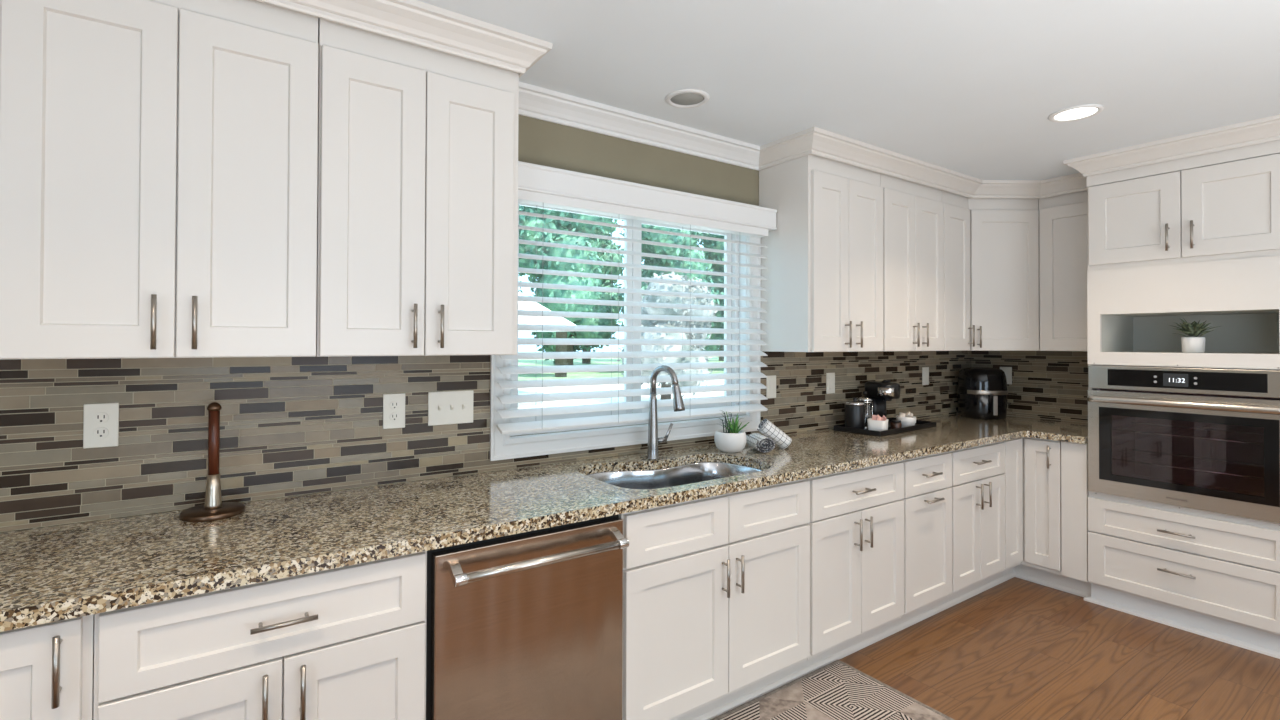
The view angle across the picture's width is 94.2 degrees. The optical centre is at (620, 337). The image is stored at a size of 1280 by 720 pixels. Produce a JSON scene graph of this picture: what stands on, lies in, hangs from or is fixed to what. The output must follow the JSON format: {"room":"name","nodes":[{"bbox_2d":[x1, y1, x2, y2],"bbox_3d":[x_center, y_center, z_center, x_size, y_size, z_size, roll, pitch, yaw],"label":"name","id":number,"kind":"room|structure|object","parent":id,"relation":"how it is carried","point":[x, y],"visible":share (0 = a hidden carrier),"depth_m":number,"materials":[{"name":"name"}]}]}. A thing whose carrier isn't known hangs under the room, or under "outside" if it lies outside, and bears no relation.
{"room":"kitchen","nodes":[
{"label":"kitchen","id":0,"kind":"room"},
{"bbox_2d":[510,115,771,436],"bbox_3d":[-0.190,0.225,2.653,6.950,2.440,0.160,1,-1,-34],"label":"wall","id":1,"kind":"structure","parent":0,"point":[540,142],"depth_m":2.72,"materials":[{"name":"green paint"}]},
{"bbox_2d":[0,0,318,359],"bbox_3d":[-1.236,-0.437,1.625,0.696,0.982,0.380,1,-1,-34],"label":"upper cabinet","id":2,"kind":"object","parent":1,"relation":"attached to","point":[159,158],"visible":1,"depth_m":1.49,"materials":[{"name":"white paint"}]},
{"bbox_2d":[256,0,552,77],"bbox_3d":[-0.904,-0.958,1.773,1.395,0.094,0.333,1,-1,-34],"label":"crown molding","id":3,"kind":"structure","parent":1,"relation":"attached to","point":[416,22],"depth_m":1.83,"materials":[{"name":"white paint"}]},
{"bbox_2d":[316,18,518,356],"bbox_3d":[-0.687,-0.432,1.994,0.620,0.982,0.380,1,-1,-34],"label":"upper cabinet","id":4,"kind":"object","parent":1,"relation":"attached to","point":[417,178],"visible":0.95,"depth_m":1.84,"materials":[{"name":"white paint"}]},
{"bbox_2d":[0,351,970,531],"bbox_3d":[0.395,0.304,2.945,5.349,0.462,0.007,1,-1,-34],"label":"backsplash","id":5,"kind":"structure","parent":1,"relation":"attached to","point":[290,426],"depth_m":1.92,"materials":[{"name":"tile"}]},
{"bbox_2d":[83,403,118,448],"bbox_3d":[-1.469,0.249,1.681,0.076,0.124,0.009,1,-1,-34],"label":"power outlet","id":6,"kind":"object","parent":5,"relation":"attached to","point":[100,421],"visible":1,"depth_m":1.68,"materials":[{"name":"white plastic"}]},
{"bbox_2d":[93,412,108,423],"bbox_3d":[-1.468,0.228,1.679,0.033,0.033,0.004,1,-1,-34],"label":"receptacle","id":7,"kind":"object","parent":6,"relation":"attached to","point":[98,417],"depth_m":1.68,"materials":[{"name":"white plastic"}]},
{"bbox_2d":[93,427,108,438],"bbox_3d":[-1.468,0.270,1.679,0.033,0.033,0.004,1,-1,-34],"label":"receptacle","id":8,"kind":"object","parent":6,"relation":"attached to","point":[98,432],"depth_m":1.68,"materials":[{"name":"white plastic"}]},
{"bbox_2d":[383,393,404,428],"bbox_3d":[-0.809,0.264,2.125,0.076,0.124,0.009,1,-1,-34],"label":"power outlet","id":9,"kind":"object","parent":5,"relation":"attached to","point":[393,404],"visible":1,"depth_m":2.12,"materials":[{"name":"white plastic"}]},
{"bbox_2d":[390,401,398,409],"bbox_3d":[-0.808,0.243,2.123,0.033,0.033,0.004,1,-1,-34],"label":"receptacle","id":10,"kind":"object","parent":9,"relation":"attached to","point":[394,405],"depth_m":2.12,"materials":[{"name":"white plastic"}]},
{"bbox_2d":[390,412,398,421],"bbox_3d":[-0.808,0.285,2.123,0.033,0.033,0.004,1,-1,-34],"label":"receptacle","id":11,"kind":"object","parent":9,"relation":"attached to","point":[394,416],"depth_m":2.12,"materials":[{"name":"white plastic"}]},
{"bbox_2d":[428,390,472,425],"bbox_3d":[-0.636,0.265,2.236,0.172,0.124,0.017,1,-1,-34],"label":"wall switch","id":12,"kind":"object","parent":5,"relation":"attached to","point":[446,407],"visible":1,"depth_m":2.23,"materials":[{"name":"white plastic"}]},
{"bbox_2d":[766,375,775,397],"bbox_3d":[0.815,0.268,3.218,0.074,0.122,0.008,1,-1,-34],"label":"wall switch","id":13,"kind":"object","parent":5,"relation":"attached to","point":[771,380],"visible":0.87,"depth_m":3.21,"materials":[{"name":"white plastic"}]},
{"bbox_2d":[826,373,834,393],"bbox_3d":[1.236,0.270,3.502,0.076,0.122,0.008,1,-1,-34],"label":"wall switch","id":14,"kind":"object","parent":5,"relation":"attached to","point":[830,377],"visible":1,"depth_m":3.49,"materials":[{"name":"white plastic"}]},
{"bbox_2d":[922,367,928,384],"bbox_3d":[2.091,0.267,4.077,0.076,0.122,0.008,1,-1,-34],"label":"wall switch","id":15,"kind":"object","parent":5,"relation":"attached to","point":[925,370],"visible":1,"depth_m":4.07,"materials":[{"name":"white plastic"}]},
{"bbox_2d":[490,161,760,460],"bbox_3d":[0.114,-0.107,2.752,1.504,1.192,0.020,1,-1,-34],"label":"trim","id":16,"kind":"structure","parent":1,"relation":"attached to","point":[502,446],"depth_m":2.62,"materials":[{"name":"white paint"}]},
{"bbox_2d":[510,203,746,435],"bbox_3d":[0.069,-0.108,2.823,1.345,1.020,0.151,1,-1,-34],"label":"window","id":17,"kind":"structure","parent":1,"relation":"in","point":[628,233],"depth_m":2.85,"materials":[{"name":"white plastic"}]},
{"bbox_2d":[496,161,776,433],"bbox_3d":[0.151,-0.145,2.690,1.503,1.037,0.108,1,-1,-34],"label":"window blind","id":18,"kind":"object","parent":17,"relation":"attached to","point":[538,185],"visible":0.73,"depth_m":2.58,"materials":[{"name":"white plastic"}]},
{"bbox_2d":[518,82,759,170],"bbox_3d":[0.126,-0.946,2.725,1.527,0.094,0.086,1,-1,-34],"label":"trim","id":19,"kind":"structure","parent":1,"relation":"attached to","point":[536,102],"depth_m":2.67,"materials":[{"name":"white paint"}]},
{"bbox_2d":[759,154,882,351],"bbox_3d":[1.096,-0.415,3.194,0.606,0.982,0.380,1,-1,-34],"label":"upper cabinet","id":20,"kind":"object","parent":1,"relation":"attached to","point":[823,263],"visible":0.97,"depth_m":3.04,"materials":[{"name":"white paint"}]},
{"bbox_2d":[880,173,943,350],"bbox_3d":[1.609,-0.410,3.539,0.624,0.982,0.380,1,-1,-34],"label":"upper cabinet","id":21,"kind":"object","parent":1,"relation":"attached to","point":[913,213],"visible":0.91,"depth_m":3.39,"materials":[{"name":"white paint"}]},
{"bbox_2d":[759,127,1086,198],"bbox_3d":[1.739,-0.934,3.349,2.141,0.094,0.440,0,-1,-21],"label":"crown molding","id":22,"kind":"structure","parent":1,"relation":"attached to","point":[817,141],"depth_m":3.26,"materials":[{"name":"white paint"}]},
{"bbox_2d":[941,190,974,350],"bbox_3d":[2.005,-0.406,3.806,0.326,0.982,0.380,1,-1,-34],"label":"upper cabinet","id":23,"kind":"object","parent":1,"relation":"attached to","point":[957,328],"visible":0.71,"depth_m":3.69,"materials":[{"name":"white paint"}]},
{"bbox_2d":[968,198,1038,350],"bbox_3d":[2.485,-0.403,4.009,0.700,0.982,0.578,1,-1,-34],"label":"upper cabinet","id":24,"kind":"object","parent":1,"relation":"attached to","point":[1004,232],"visible":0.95,"depth_m":3.78,"materials":[{"name":"white paint"}]},
{"bbox_2d":[714,429,746,452],"bbox_3d":[0.514,0.488,2.790,0.149,0.094,0.149,1,-1,-34],"label":"pot","id":25,"kind":"object","parent":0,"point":[726,440],"depth_m":2.73,"materials":[{"name":"white ceramic"}]},
{"bbox_2d":[318,0,1279,179],"bbox_3d":[1.402,-1.087,0.171,7.100,0.150,6.550,1,-1,-34],"label":"ceiling","id":26,"kind":"structure","parent":0,"point":[972,88],"depth_m":2.18,"materials":[{"name":"paint"}]},
{"bbox_2d":[665,89,709,107],"bbox_3d":[0.276,-0.990,2.475,0.184,0.010,0.184,1,-1,-34],"label":"recessed light","id":27,"kind":"object","parent":26,"relation":"attached to","point":[683,98],"visible":1,"depth_m":2.47,"materials":[{"name":"white paint"}]},
{"bbox_2d":[670,93,703,104],"bbox_3d":[0.276,-0.994,2.475,0.142,0.001,0.142,1,-1,-34],"label":"grille","id":28,"kind":"object","parent":27,"relation":"attached to","point":[675,98],"depth_m":2.48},
{"bbox_2d":[1048,104,1103,121],"bbox_3d":[2.002,-0.983,2.618,0.196,0.008,0.196,1,-1,-34],"label":"recessed light","id":29,"kind":"object","parent":26,"relation":"in","point":[1080,112],"visible":1,"depth_m":2.61,"materials":[{"name":"white paint"}]},
{"bbox_2d":[1063,114,1279,177],"bbox_3d":[3.005,-0.932,3.107,0.700,0.094,0.935,1,-1,-34],"label":"crown molding","id":30,"kind":"structure","parent":26,"relation":"attached to","point":[1267,129],"depth_m":2.92,"materials":[{"name":"white paint"}]},
{"bbox_2d":[839,577,1279,719],"bbox_3d":[1.480,1.478,0.152,6.950,0.100,6.160,1,-1,-34],"label":"floor","id":31,"kind":"structure","parent":0,"point":[1017,648],"depth_m":2.63,"materials":[{"name":"brown wood"}]},
{"bbox_2d":[0,614,94,719],"bbox_3d":[-1.428,0.937,1.310,0.468,0.765,0.658,1,-1,-34],"label":"base cabinet","id":32,"kind":"object","parent":31,"relation":"on","point":[47,669],"visible":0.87,"depth_m":1.16,"materials":[{"name":"white paint"}]},
{"bbox_2d":[93,551,426,719],"bbox_3d":[-0.953,0.941,1.630,0.674,0.765,0.658,1,-1,-34],"label":"base cabinet","id":33,"kind":"object","parent":31,"relation":"on","point":[347,642],"visible":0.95,"depth_m":1.38,"materials":[{"name":"white paint"}]},
{"bbox_2d":[426,514,628,719],"bbox_3d":[-0.398,1.000,1.971,0.623,0.875,0.692,1,-1,-34],"label":"dishwasher","id":34,"kind":"object","parent":31,"relation":"on","point":[525,625],"visible":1,"depth_m":1.73,"materials":[{"name":"metal"}]},
{"bbox_2d":[619,479,809,719],"bbox_3d":[0.235,0.953,2.429,0.930,0.765,0.658,1,-1,-34],"label":"base cabinet","id":35,"kind":"object","parent":31,"relation":"on","point":[716,589],"visible":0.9,"depth_m":2.15,"materials":[{"name":"white paint"}]},
{"bbox_2d":[711,660,953,719],"bbox_3d":[0.561,1.434,1.795,1.638,0.009,0.968,1,-1,-34],"label":"rug","id":36,"kind":"object","parent":31,"relation":"on","point":[836,690],"visible":1,"depth_m":2.34,"materials":[{"name":"beige fabric"}]},
{"bbox_2d":[807,461,903,659],"bbox_3d":[0.907,0.959,2.881,0.681,0.765,0.658,1,-1,-34],"label":"base cabinet","id":37,"kind":"object","parent":31,"relation":"on","point":[856,523],"visible":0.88,"depth_m":2.62,"materials":[{"name":"white paint"}]},
{"bbox_2d":[676,564,1090,719],"bbox_3d":[1.294,1.396,2.656,2.965,0.108,0.409,1,-1,-34],"label":"toe kick","id":38,"kind":"structure","parent":31,"relation":"on","point":[1049,579],"depth_m":2.87,"materials":[{"name":"white paint"}]},
{"bbox_2d":[901,452,951,617],"bbox_3d":[1.373,0.964,3.195,0.436,0.765,0.658,1,-1,-34],"label":"base cabinet","id":39,"kind":"object","parent":31,"relation":"on","point":[927,499],"visible":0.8,"depth_m":2.95,"materials":[{"name":"white paint"}]},
{"bbox_2d":[949,441,1004,595],"bbox_3d":[1.799,0.968,3.482,0.582,0.765,0.658,1,-1,-34],"label":"base cabinet","id":40,"kind":"object","parent":31,"relation":"on","point":[978,480],"visible":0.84,"depth_m":3.22,"materials":[{"name":"white paint"}]},
{"bbox_2d":[1002,437,1088,582],"bbox_3d":[2.493,0.973,3.783,0.900,0.765,0.930,1,-1,-34],"label":"base cabinet","id":41,"kind":"object","parent":31,"relation":"on","point":[1047,493],"visible":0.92,"depth_m":3.42,"materials":[{"name":"white paint"}]},
{"bbox_2d":[0,414,1087,631],"bbox_3d":[0.658,0.552,2.556,5.344,0.038,0.943,1,-1,-34],"label":"countertop","id":42,"kind":"structure","parent":41,"relation":"on","point":[48,574],"depth_m":1.67,"materials":[{"name":"stone"}]},
{"bbox_2d":[179,402,244,521],"bbox_3d":[-1.194,0.355,1.745,0.160,0.329,0.160,1,-1,-34],"label":"paper towel holder","id":43,"kind":"object","parent":42,"relation":"on","point":[214,509],"visible":1,"depth_m":1.73,"materials":[{"name":"brown metal"}]},
{"bbox_2d":[646,365,684,459],"bbox_3d":[0.206,0.326,2.560,0.122,0.411,0.193,1,-1,-34],"label":"faucet","id":44,"kind":"object","parent":42,"relation":"on","point":[678,404],"visible":1,"depth_m":2.58,"materials":[{"name":"metal"}]},
{"bbox_2d":[587,462,762,488],"bbox_3d":[0.232,0.673,2.422,0.801,0.210,0.496,1,-1,-34],"label":"sink","id":45,"kind":"object","parent":42,"relation":"in","point":[700,471],"visible":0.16,"depth_m":2.60,"materials":[{"name":"metal"}]},
{"bbox_2d":[714,410,748,452],"bbox_3d":[0.518,0.438,2.790,0.157,0.193,0.149,0,-1,2],"label":"potted succulent","id":46,"kind":"object","parent":42,"relation":"on","point":[733,439],"visible":1,"depth_m":2.74,"materials":[{"name":"white ceramic"}]},
{"bbox_2d":[746,433,774,452],"bbox_3d":[0.656,0.497,2.810,0.091,0.068,0.160,0,-1,-6],"label":"rolled towel","id":47,"kind":"object","parent":42,"relation":"on","point":[764,444],"visible":1,"depth_m":2.75,"materials":[{"name":"white fabric"}]},
{"bbox_2d":[757,419,791,448],"bbox_3d":[0.739,0.466,2.862,0.160,0.146,0.086,0,-1,-2],"label":"rolled towel","id":48,"kind":"object","parent":42,"relation":"on","point":[767,428],"visible":0.98,"depth_m":2.83,"materials":[{"name":"white fabric"}]},
{"bbox_2d":[834,417,935,436],"bbox_3d":[1.584,0.530,3.546,0.660,0.030,0.284,1,-1,-38],"label":"serving tray","id":49,"kind":"object","parent":42,"relation":"on","point":[920,424],"visible":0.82,"depth_m":3.40,"materials":[{"name":"black plastic"}]},
{"bbox_2d":[845,398,864,428],"bbox_3d":[1.346,0.442,3.420,0.110,0.190,0.110,1,-1,-34],"label":"coffee canister","id":50,"kind":"object","parent":49,"relation":"on","point":[854,410],"visible":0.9,"depth_m":3.38,"materials":[{"name":"black plastic"}]},
{"bbox_2d":[857,391,872,429],"bbox_3d":[1.427,0.427,3.508,0.087,0.223,0.117,0,-1,-29],"label":"press","id":51,"kind":"object","parent":49,"relation":"on","point":[865,399],"visible":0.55,"depth_m":3.46,"materials":[{"name":"silver glass"}]},
{"bbox_2d":[867,418,887,430],"bbox_3d":[1.453,0.499,3.354,0.100,0.075,0.129,0,-1,36],"label":"bowl","id":52,"kind":"object","parent":49,"relation":"on","point":[876,425],"visible":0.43,"depth_m":3.30,"materials":[{"name":"white ceramic"}]},
{"bbox_2d":[865,380,899,429],"bbox_3d":[1.551,0.396,3.533,0.134,0.286,0.207,0,-1,-20],"label":"coffee maker","id":53,"kind":"object","parent":49,"relation":"on","point":[881,392],"visible":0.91,"depth_m":3.50,"materials":[{"name":"black plastic"}]},
{"bbox_2d":[891,420,901,428],"bbox_3d":[1.575,0.506,3.403,0.056,0.063,0.056,1,-1,-34],"label":"jar","id":54,"kind":"object","parent":49,"relation":"on","point":[895,424],"visible":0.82,"depth_m":3.38,"materials":[{"name":"black plastic"}]},
{"bbox_2d":[896,415,915,426],"bbox_3d":[1.715,0.507,3.568,0.113,0.065,0.106,0,-1,21],"label":"bowl","id":55,"kind":"object","parent":49,"relation":"on","point":[905,421],"visible":0.65,"depth_m":3.53,"materials":[{"name":"white ceramic"}]},
{"bbox_2d":[957,367,1007,419],"bbox_3d":[2.504,0.382,4.108,0.277,0.344,0.342,0,-1,7],"label":"air fryer","id":56,"kind":"object","parent":42,"relation":"on","point":[982,392],"visible":1,"depth_m":4.00,"materials":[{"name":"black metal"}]},
{"bbox_2d":[1084,584,1279,658],"bbox_3d":[3.070,1.407,3.136,0.642,0.108,0.835,1,-1,-34],"label":"baseboard","id":57,"kind":"structure","parent":31,"relation":"on","point":[1248,638],"depth_m":2.96,"materials":[{"name":"white paint"}]},
{"bbox_2d":[1087,140,1279,635],"bbox_3d":[3.049,0.226,3.129,0.733,2.251,0.776,1,-1,-34],"label":"oven tower","id":58,"kind":"object","parent":31,"relation":"on","point":[1194,238],"visible":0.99,"depth_m":2.96,"materials":[{"name":"white paint"}]},
{"bbox_2d":[1087,365,1279,523],"bbox_3d":[2.989,0.496,3.086,0.667,0.684,0.758,1,-1,-34],"label":"wall oven","id":59,"kind":"object","parent":58,"relation":"in","point":[1205,439],"visible":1,"depth_m":3.10,"materials":[{"name":"metal"}]},
{"bbox_2d":[1170,318,1219,352],"bbox_3d":[2.891,-0.011,2.994,0.189,0.179,0.174,0,-1,23],"label":"potted plant","id":60,"kind":"object","parent":58,"relation":"in","point":[1195,344],"visible":1,"depth_m":2.97,"materials":[{"name":"green plant"}]},
{"bbox_3d":[4.350,0.235,1.996,0.150,2.440,6.000,1,-1,-34],"label":"wall","id":61,"kind":"structure","parent":0,"visible":0},
{"bbox_2d":[971,351,1087,422],"bbox_3d":[2.875,0.323,4.044,0.007,0.462,0.936,1,-1,-34],"label":"backsplash","id":62,"kind":"structure","parent":61,"relation":"attached to","point":[1053,385],"depth_m":4.03,"materials":[{"name":"tile"}]},
{"bbox_2d":[1000,367,1011,383],"bbox_3d":[2.739,0.272,4.233,0.008,0.122,0.078,1,-1,-34],"label":"wall switch","id":63,"kind":"object","parent":62,"relation":"attached to","point":[1008,370],"visible":0.69,"depth_m":4.22,"materials":[{"name":"white plastic"}]},
{"bbox_2d":[1039,190,1087,350],"bbox_3d":[2.878,-0.404,3.712,0.380,0.982,0.368,1,-1,-34],"label":"upper cabinet","id":64,"kind":"object","parent":61,"relation":"attached to","point":[1063,219],"visible":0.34,"depth_m":3.67,"materials":[{"name":"white paint"}]},
{"label":"outside","id":65,"kind":"structure","parent":0,"visible":0},
{"bbox_2d":[518,357,723,380],"bbox_3d":[-2.874,1.258,21.537,42.000,0.200,33.500,1,-1,-34],"label":"ground","id":66,"kind":"structure","parent":65,"point":[594,361],"depth_m":20.02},
{"bbox_2d":[519,205,618,376],"bbox_3d":[-1.670,-2.044,16.727,3.174,6.328,3.037,1,-1,-34],"label":"tree","id":67,"kind":"object","parent":66,"relation":"on","point":[524,220],"visible":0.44,"depth_m":15.77,"materials":[{"name":"green plant"}]},
{"bbox_2d":[531,239,620,364],"bbox_3d":[-1.838,-2.314,20.459,3.539,6.936,3.280,1,-1,-34],"label":"tree","id":68,"kind":"object","parent":66,"relation":"on","point":[595,321],"visible":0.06,"depth_m":19.94,"materials":[{"name":"green plant"}]},
{"bbox_2d":[582,227,623,363],"bbox_3d":[-1.453,-2.990,27.539,3.729,8.419,3.921,1,-1,-43],"label":"tree","id":69,"kind":"object","parent":66,"relation":"on","point":[609,257],"visible":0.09,"depth_m":26.51,"materials":[{"name":"green plant"}]},
{"bbox_2d":[518,380,723,408],"bbox_3d":[1.379,1.051,9.846,16.000,0.030,8.550,1,-1,-34],"label":"paving","id":70,"kind":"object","parent":66,"relation":"on","point":[713,382],"visible":0.02,"depth_m":10.87,"materials":[{"name":"stone"}]},
{"bbox_2d":[518,389,543,394],"bbox_3d":[-2.552,0.964,10.002,1.850,0.120,2.200,1,-1,-34],"label":"swimming pool","id":71,"kind":"object","parent":70,"relation":"on","point":[520,391],"visible":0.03,"depth_m":9.92,"materials":[{"name":"liquid"}]},
{"bbox_2d":[518,293,574,331],"bbox_3d":[-1.971,0.044,8.713,2.679,1.940,2.679,0,-1,-11],"label":"patio umbrella","id":72,"kind":"object","parent":70,"relation":"on","point":[521,305],"visible":0.02,"depth_m":8.18,"materials":[{"name":"white fabric"}]},
{"bbox_2d":[619,220,651,281],"bbox_3d":[1.961,-3.482,29.856,4.076,9.469,3.704,0,-1,22],"label":"tree","id":73,"kind":"object","parent":66,"relation":"on","point":[645,262],"visible":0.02,"depth_m":29.28,"materials":[{"name":"green plant"}]},
{"bbox_2d":[616,271,719,399],"bbox_3d":[0.723,-0.008,9.149,1.528,2.078,1.665,1,-1,-34],"label":"tree","id":74,"kind":"object","parent":66,"relation":"on","point":[673,276],"visible":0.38,"depth_m":8.68,"materials":[{"name":"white plant"}]},
{"bbox_2d":[616,224,723,350],"bbox_3d":[1.635,-2.531,18.963,3.304,7.366,3.244,1,-1,-34],"label":"tree","id":75,"kind":"object","parent":66,"relation":"on","point":[647,236],"visible":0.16,"depth_m":18.00,"materials":[{"name":"green plant"}]},
{"bbox_2d":[699,233,723,339],"bbox_3d":[4.806,-2.474,24.758,3.160,7.381,3.315,0,-1,-7],"label":"tree","id":76,"kind":"object","parent":66,"relation":"on","point":[711,244],"visible":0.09,"depth_m":23.89,"materials":[{"name":"green plant"}]},
{"bbox_2d":[703,266,723,360],"bbox_3d":[5.501,-3.325,32.482,3.287,9.264,4.147,0,-1,-13],"label":"tree","id":77,"kind":"object","parent":66,"relation":"on","point":[708,347],"visible":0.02,"depth_m":31.97,"materials":[{"name":"green plant"}]},
{"bbox_2d":[711,276,723,339],"bbox_3d":[4.905,-2.179,21.163,3.265,6.725,3.348,1,-1,-34],"label":"tree","id":78,"kind":"object","parent":66,"relation":"on","point":[716,324],"visible":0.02,"depth_m":21.13,"materials":[{"name":"green plant"}]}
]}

